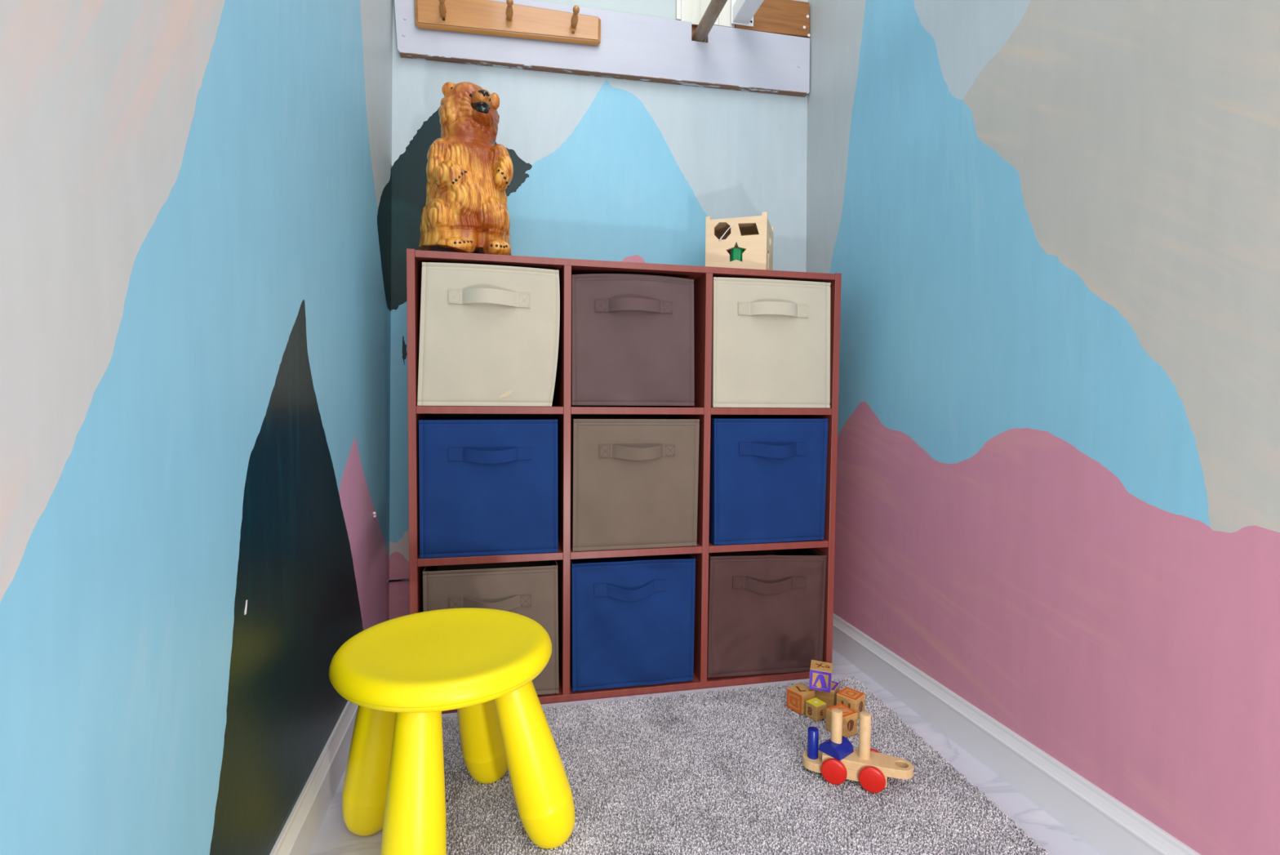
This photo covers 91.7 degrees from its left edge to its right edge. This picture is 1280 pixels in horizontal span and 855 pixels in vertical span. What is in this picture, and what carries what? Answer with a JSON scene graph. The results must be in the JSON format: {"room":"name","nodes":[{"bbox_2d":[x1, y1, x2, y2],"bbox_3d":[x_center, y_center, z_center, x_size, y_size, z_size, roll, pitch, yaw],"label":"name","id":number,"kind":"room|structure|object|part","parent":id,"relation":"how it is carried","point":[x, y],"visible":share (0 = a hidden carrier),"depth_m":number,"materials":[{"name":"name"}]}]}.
{"room":"children's room","nodes":[
{"label":"children's room","id":0,"kind":"room"},
{"bbox_2d":[0,0,392,854],"bbox_3d":[-0.414,-0.566,0.449,0.137,2.350,2.075,0,3,-12],"label":"wall","id":1,"kind":"structure","parent":0,"point":[196,195],"depth_m":0.53,"materials":[{"name":"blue paint"}]},
{"bbox_2d":[244,600,247,614],"bbox_3d":[-0.421,0.192,0.664,0.001,0.014,0.008,0,3,-12],"label":"chip","id":2,"kind":"object","parent":1,"relation":"attached to","point":[246,607],"visible":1,"depth_m":0.66,"materials":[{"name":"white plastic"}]},
{"bbox_2d":[269,700,358,854],"bbox_3d":[-0.387,0.565,0.511,0.014,0.085,2.075,0,3,-12],"label":"baseboard","id":3,"kind":"structure","parent":1,"relation":"attached to","point":[298,836],"depth_m":0.91,"materials":[{"name":"white paint"}]},
{"bbox_2d":[388,0,808,619],"bbox_3d":[-0.076,-0.620,1.635,1.148,2.350,0.100,0,3,-12],"label":"wall","id":4,"kind":"structure","parent":0,"point":[608,169],"depth_m":1.58,"materials":[{"name":"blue paint"}]},
{"bbox_2d":[387,578,408,582],"bbox_3d":[-0.537,0.374,1.515,0.161,0.017,0.011,0,3,-15],"label":"cable","id":5,"kind":"object","parent":4,"relation":"attached to","point":[398,580],"visible":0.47,"depth_m":1.50,"materials":[{"name":"black plastic"}]},
{"bbox_2d":[394,0,809,97],"bbox_3d":[-0.060,-0.962,1.559,1.050,0.181,0.022,0,3,-12],"label":"wall shelf","id":6,"kind":"object","parent":4,"relation":"attached to","point":[636,47],"visible":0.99,"depth_m":1.56,"materials":[{"name":"white paint"}]},
{"bbox_2d":[414,0,600,45],"bbox_3d":[-0.304,-0.970,1.458,0.436,0.087,0.072,0,3,-12],"label":"peg rack","id":7,"kind":"object","parent":6,"relation":"attached to","point":[487,17],"visible":1,"depth_m":1.47,"materials":[{"name":"brown wood"}]},
{"bbox_2d":[692,0,727,42],"bbox_3d":[0.355,-0.962,0.685,0.033,0.033,1.900,0,3,-12],"label":"closet rod","id":8,"kind":"object","parent":6,"relation":"on","point":[713,10],"visible":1,"depth_m":1.51,"materials":[{"name":"wood"}]},
{"bbox_2d":[675,0,734,27],"bbox_3d":[0.170,-1.118,1.606,0.160,0.165,0.014,0,3,-12],"label":"panel","id":9,"kind":"object","parent":4,"relation":"attached to","point":[689,11],"visible":0.77,"depth_m":1.60,"materials":[{"name":"white wood"}]},
{"bbox_2d":[731,0,764,26],"bbox_3d":[0.428,-1.071,0.881,0.061,0.120,1.506,0,3,-12],"label":"rail","id":10,"kind":"object","parent":4,"relation":"attached to","point":[743,11],"visible":1,"depth_m":1.58,"materials":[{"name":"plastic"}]},
{"bbox_3d":[0.267,-1.107,1.615,0.061,0.120,0.004,0,3,-12],"label":"plate","id":11,"kind":"part","parent":10,"relation":"part of","materials":[{"name":"white metal"}]},
{"bbox_2d":[734,0,810,38],"bbox_3d":[0.351,-1.087,1.645,0.212,0.094,0.019,0,3,-12],"label":"board","id":12,"kind":"object","parent":4,"relation":"attached to","point":[784,17],"visible":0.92,"depth_m":1.64,"materials":[{"name":"brown wood"}]},
{"bbox_2d":[309,648,1101,854],"bbox_3d":[0.332,0.690,-0.016,3.400,0.100,3.625,0,3,-12],"label":"floor","id":13,"kind":"structure","parent":0,"point":[334,837],"depth_m":1.00,"materials":[{"name":"wood"}]},
{"bbox_2d":[406,248,841,713],"bbox_3d":[-0.034,0.108,1.446,0.915,0.915,0.292,0,3,-12],"label":"cube shelf","id":14,"kind":"object","parent":13,"relation":"on","point":[562,410],"visible":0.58,"depth_m":1.33,"materials":[{"name":"brown wood"}]},
{"bbox_3d":[-0.474,0.109,1.349,0.015,0.915,0.292,0,3,-12],"label":"panel","id":15,"kind":"part","parent":14,"relation":"part of","materials":[{"name":"brown wood"}]},
{"bbox_2d":[418,81,513,255],"bbox_3d":[-0.369,-0.536,1.320,0.197,0.380,0.177,0,3,-10],"label":"bear","id":16,"kind":"object","parent":14,"relation":"on","point":[468,175],"visible":0.93,"depth_m":1.27},
{"bbox_2d":[417,262,559,406],"bbox_3d":[-0.322,-0.187,1.343,0.275,0.277,0.293,0,3,-12],"label":"storage bin","id":17,"kind":"object","parent":14,"relation":"in","point":[489,334],"visible":1,"depth_m":1.22,"materials":[{"name":"beige fabric"}]},
{"bbox_3d":[-0.293,-0.253,1.209,0.157,0.031,0.026,0,3,-12],"label":"handle","id":18,"kind":"part","parent":17,"relation":"part of","materials":[{"name":"beige fabric"}]},
{"bbox_2d":[418,416,558,558],"bbox_3d":[-0.324,0.115,1.360,0.272,0.273,0.294,0,3,-12],"label":"storage bin","id":19,"kind":"object","parent":14,"relation":"in","point":[488,486],"visible":1,"depth_m":1.24,"materials":[{"name":"blue fabric"}]},
{"bbox_3d":[-0.295,0.056,1.226,0.162,0.030,0.024,0,3,-12],"label":"handle","id":20,"kind":"part","parent":19,"relation":"part of","materials":[{"name":"blue fabric"}]},
{"bbox_3d":[-0.326,-0.041,1.373,0.285,0.015,0.286,0,3,-12],"label":"shelf","id":21,"kind":"part","parent":14,"relation":"part of","materials":[{"name":"brown wood"}]},
{"bbox_3d":[-0.328,0.258,1.388,0.285,0.015,0.286,0,3,-12],"label":"shelf","id":22,"kind":"part","parent":14,"relation":"part of","materials":[{"name":"brown wood"}]},
{"bbox_2d":[422,560,559,694],"bbox_3d":[-0.325,0.417,1.376,0.269,0.278,0.288,0,3,-12],"label":"storage bin","id":23,"kind":"object","parent":14,"relation":"in","point":[529,588],"visible":0.44,"depth_m":1.26,"materials":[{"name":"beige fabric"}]},
{"bbox_3d":[-0.298,0.355,1.243,0.163,0.035,0.022,0,3,-12],"label":"handle","id":24,"kind":"part","parent":23,"relation":"part of","materials":[{"name":"beige fabric"}]},
{"bbox_3d":[-0.065,0.101,1.587,0.885,0.885,0.004,0,3,-12],"label":"panel","id":25,"kind":"part","parent":14,"relation":"part of","materials":[{"name":"brown wood"}]},
{"bbox_3d":[-0.030,-0.341,1.425,0.885,0.014,0.291,0,3,-12],"label":"panel","id":26,"kind":"part","parent":14,"relation":"part of","materials":[{"name":"brown wood"}]},
{"bbox_3d":[-0.038,0.557,1.468,0.885,0.015,0.291,0,3,-12],"label":"panel","id":27,"kind":"part","parent":14,"relation":"part of","materials":[{"name":"brown wood"}]},
{"bbox_2d":[569,553,695,691],"bbox_3d":[-0.035,0.413,1.440,0.274,0.274,0.297,0,3,-12],"label":"storage bin","id":28,"kind":"object","parent":14,"relation":"on","point":[632,619],"visible":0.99,"depth_m":1.32,"materials":[{"name":"blue fabric"}]},
{"bbox_3d":[-0.017,0.345,1.306,0.158,0.036,0.027,0,3,-16],"label":"handle","id":29,"kind":"part","parent":28,"relation":"part of","materials":[{"name":"blue fabric"}]},
{"bbox_2d":[570,273,694,405],"bbox_3d":[-0.030,-0.187,1.413,0.275,0.275,0.295,0,3,-12],"label":"storage bin","id":30,"kind":"object","parent":14,"relation":"in","point":[633,335],"visible":0.97,"depth_m":1.30,"materials":[{"name":"brown fabric"}]},
{"bbox_3d":[-0.009,-0.252,1.281,0.165,0.027,0.029,0,3,-9],"label":"handle","id":31,"kind":"part","parent":30,"relation":"part of","materials":[{"name":"brown fabric"}]},
{"bbox_2d":[570,416,699,551],"bbox_3d":[-0.030,0.114,1.421,0.272,0.274,0.297,0,3,-12],"label":"storage bin","id":32,"kind":"object","parent":14,"relation":"in","point":[634,479],"visible":1,"depth_m":1.30,"materials":[{"name":"beige fabric"}]},
{"bbox_3d":[-0.002,0.051,1.288,0.163,0.031,0.030,0,3,-12],"label":"handle","id":33,"kind":"part","parent":32,"relation":"part of","materials":[{"name":"beige fabric"}]},
{"bbox_3d":[-0.035,0.258,1.452,0.285,0.015,0.286,0,3,-12],"label":"shelf","id":34,"kind":"part","parent":14,"relation":"part of","materials":[{"name":"brown wood"}]},
{"bbox_3d":[-0.033,-0.042,1.438,0.285,0.015,0.286,0,3,-12],"label":"shelf","id":35,"kind":"part","parent":14,"relation":"part of","materials":[{"name":"brown wood"}]},
{"bbox_2d":[705,211,773,270],"bbox_3d":[0.237,-0.417,1.474,0.139,0.138,0.144,1,3,18],"label":"shape sorter","id":36,"kind":"object","parent":14,"relation":"on","point":[722,235],"visible":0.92,"depth_m":1.41,"materials":[{"name":"brown wood"}]},
{"bbox_3d":[0.176,-0.412,1.496,0.008,0.126,0.122,1,3,18],"label":"panel","id":37,"kind":"part","parent":36,"relation":"part of","materials":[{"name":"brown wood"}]},
{"bbox_2d":[730,247,744,261],"bbox_3d":[0.225,-0.381,1.433,0.031,0.060,0.027,1,3,18],"label":"block","id":38,"kind":"object","parent":36,"relation":"in","point":[735,253],"visible":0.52,"depth_m":1.42,"materials":[{"name":"paint"}]},
{"bbox_3d":[0.239,-0.477,1.473,0.136,0.005,0.122,1,3,18],"label":"lid","id":39,"kind":"part","parent":36,"relation":"part of","materials":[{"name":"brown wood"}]},
{"bbox_3d":[0.258,-0.419,1.538,0.139,0.138,0.008,1,3,18],"label":"panel","id":40,"kind":"part","parent":36,"relation":"part of","materials":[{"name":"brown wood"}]},
{"bbox_3d":[0.300,-0.409,1.456,0.008,0.126,0.122,1,3,18],"label":"panel","id":41,"kind":"part","parent":36,"relation":"part of","materials":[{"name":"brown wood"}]},
{"bbox_2d":[706,547,826,677],"bbox_3d":[0.260,0.415,1.506,0.281,0.280,0.283,0,3,-12],"label":"storage bin","id":42,"kind":"object","parent":14,"relation":"on","point":[766,608],"visible":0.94,"depth_m":1.39,"materials":[{"name":"fabric"}]},
{"bbox_3d":[0.289,0.349,1.374,0.169,0.040,0.021,0,3,-9],"label":"handle","id":43,"kind":"part","parent":42,"relation":"part of","materials":[{"name":"fabric"}]},
{"bbox_2d":[708,416,828,545],"bbox_3d":[0.265,0.113,1.486,0.269,0.276,0.299,0,3,-12],"label":"storage bin","id":44,"kind":"object","parent":14,"relation":"in","point":[767,483],"visible":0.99,"depth_m":1.37,"materials":[{"name":"blue fabric"}]},
{"bbox_3d":[0.297,0.049,1.353,0.161,0.033,0.032,0,3,-12],"label":"handle","id":45,"kind":"part","parent":44,"relation":"part of","materials":[{"name":"blue fabric"}]},
{"bbox_3d":[0.258,0.257,1.517,0.285,0.015,0.286,0,3,-12],"label":"shelf","id":46,"kind":"part","parent":14,"relation":"part of","materials":[{"name":"brown wood"}]},
{"bbox_2d":[711,276,831,408],"bbox_3d":[0.266,-0.189,1.475,0.278,0.278,0.288,0,3,-12],"label":"storage bin","id":47,"kind":"object","parent":14,"relation":"in","point":[771,338],"visible":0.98,"depth_m":1.35,"materials":[{"name":"beige fabric"}]},
{"bbox_3d":[0.293,-0.256,1.341,0.164,0.029,0.022,0,3,-12],"label":"handle","id":48,"kind":"part","parent":47,"relation":"part of","materials":[{"name":"beige fabric"}]},
{"bbox_3d":[0.261,-0.042,1.502,0.285,0.015,0.286,0,3,-12],"label":"shelf","id":49,"kind":"part","parent":14,"relation":"part of","materials":[{"name":"brown wood"}]},
{"bbox_3d":[0.405,0.107,1.543,0.015,0.915,0.292,0,3,-12],"label":"panel","id":50,"kind":"part","parent":14,"relation":"part of","materials":[{"name":"brown wood"}]},
{"bbox_2d":[441,675,1048,854],"bbox_3d":[0.142,0.596,0.825,0.930,0.003,0.996,0,3,-12],"label":"rug","id":51,"kind":"object","parent":13,"relation":"on","point":[713,772],"visible":0.75,"depth_m":0.99,"materials":[{"name":"grey carpet"}]},
{"bbox_2d":[328,607,575,854],"bbox_3d":[-0.277,0.446,0.891,0.299,0.287,0.299,-2,3,-37],"label":"stool","id":52,"kind":"object","parent":51,"relation":"on","point":[401,673],"visible":1,"depth_m":0.85,"materials":[{"name":"yellow plastic"}]},
{"bbox_3d":[-0.385,0.460,0.903,0.092,0.256,0.078,1,3,5],"label":"leg","id":53,"kind":"part","parent":52,"relation":"part of","materials":[{"name":"yellow plastic"}]},
{"bbox_3d":[-0.278,0.466,0.776,0.078,0.257,0.106,1,3,5],"label":"leg","id":54,"kind":"part","parent":52,"relation":"part of","materials":[{"name":"yellow plastic"}]},
{"bbox_3d":[-0.276,0.322,0.885,0.299,0.039,0.299,1,3,5],"label":"seat","id":55,"kind":"part","parent":52,"relation":"part of","materials":[{"name":"yellow plastic"}]},
{"bbox_3d":[-0.255,0.455,1.008,0.079,0.258,0.110,1,3,5],"label":"leg","id":56,"kind":"part","parent":52,"relation":"part of","materials":[{"name":"yellow plastic"}]},
{"bbox_3d":[-0.153,0.461,0.884,0.123,0.259,0.078,1,3,5],"label":"leg","id":57,"kind":"part","parent":52,"relation":"part of","materials":[{"name":"yellow plastic"}]},
{"bbox_2d":[786,682,814,714],"bbox_3d":[0.327,0.551,1.263,0.040,0.040,0.040,-2,3,-37],"label":"block","id":58,"kind":"object","parent":51,"relation":"on","point":[797,694],"visible":0.94,"depth_m":1.25,"materials":[{"name":"brown wood"}]},
{"bbox_3d":[0.311,0.551,1.251,0.001,0.038,0.038,-2,3,-37],"label":"frame","id":59,"kind":"part","parent":58,"relation":"part of","materials":[{"name":"orange paint"}]},
{"bbox_2d":[804,697,826,720],"bbox_3d":[0.348,0.558,1.230,0.030,0.030,0.030,-1,3,-31],"label":"block","id":60,"kind":"object","parent":51,"relation":"on","point":[815,708],"visible":0.99,"depth_m":1.22,"materials":[{"name":"brown wood"}]},
{"bbox_2d":[814,680,839,707],"bbox_3d":[0.386,0.550,1.282,0.041,0.042,0.041,2,3,34],"label":"block","id":61,"kind":"object","parent":51,"relation":"on","point":[829,698],"visible":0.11,"depth_m":1.26,"materials":[{"name":"brown wood"}]},
{"bbox_2d":[808,659,832,692],"bbox_3d":[0.367,0.504,1.261,0.044,0.046,0.045,1,3,19],"label":"block","id":62,"kind":"object","parent":61,"relation":"on","point":[820,672],"visible":1,"depth_m":1.24,"materials":[{"name":"brown wood"}]},
{"bbox_3d":[0.360,0.506,1.241,0.041,0.041,0.001,4,7,18],"label":"frame","id":63,"kind":"part","parent":62,"relation":"part of","materials":[{"name":"purple paint"}]},
{"bbox_3d":[0.386,0.529,1.282,0.039,0.001,0.039,2,3,34],"label":"frame","id":64,"kind":"part","parent":61,"relation":"part of","materials":[{"name":"purple"}]},
{"bbox_2d":[826,702,857,737],"bbox_3d":[0.381,0.555,1.175,0.041,0.041,0.041,-1,3,-29],"label":"block","id":65,"kind":"object","parent":51,"relation":"on","point":[849,715],"visible":0.69,"depth_m":1.16,"materials":[{"name":"brown wood"}]},
{"bbox_3d":[0.382,0.535,1.175,0.039,0.001,0.039,-1,3,-29],"label":"frame","id":66,"kind":"part","parent":65,"relation":"part of","materials":[{"name":"orange"}]},
{"bbox_2d":[847,719,853,730],"bbox_3d":[0.393,0.555,1.158,0.018,0.022,0.001,-1,3,-30],"label":"picture","id":67,"kind":"object","parent":65,"relation":"attached to","point":[851,721],"depth_m":1.16},
{"bbox_2d":[836,686,865,719],"bbox_3d":[0.421,0.552,1.242,0.042,0.042,0.042,3,4,44],"label":"block","id":68,"kind":"object","parent":51,"relation":"on","point":[855,700],"visible":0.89,"depth_m":1.23,"materials":[{"name":"brown wood"}]},
{"bbox_3d":[0.422,0.531,1.241,0.039,0.001,0.039,3,4,44],"label":"frame","id":69,"kind":"part","parent":68,"relation":"part of","materials":[{"name":"orange"}]},
{"bbox_2d":[858,701,862,711],"bbox_3d":[0.437,0.552,1.228,0.001,0.022,0.018,3,4,44],"label":"picture","id":70,"kind":"object","parent":68,"relation":"attached to","point":[860,705],"depth_m":1.23},
{"bbox_2d":[802,707,913,792],"bbox_3d":[0.359,0.526,1.028,0.173,0.113,0.064,2,3,21],"label":"toy car","id":71,"kind":"object","parent":51,"relation":"on","point":[837,761],"visible":1,"depth_m":1.01,"materials":[{"name":"brown wood"}]},
{"bbox_2d":[806,0,1279,854],"bbox_3d":[0.728,-0.568,0.700,0.139,2.350,2.075,0,3,-12],"label":"wall","id":72,"kind":"structure","parent":0,"point":[1051,228],"depth_m":0.91,"materials":[{"name":"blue paint"}]},
{"bbox_2d":[832,613,1200,854],"bbox_3d":[0.681,0.564,0.746,0.014,0.085,2.075,0,3,-12],"label":"baseboard","id":73,"kind":"structure","parent":72,"relation":"attached to","point":[1107,824],"depth_m":1.02,"materials":[{"name":"white paint"}]}
]}

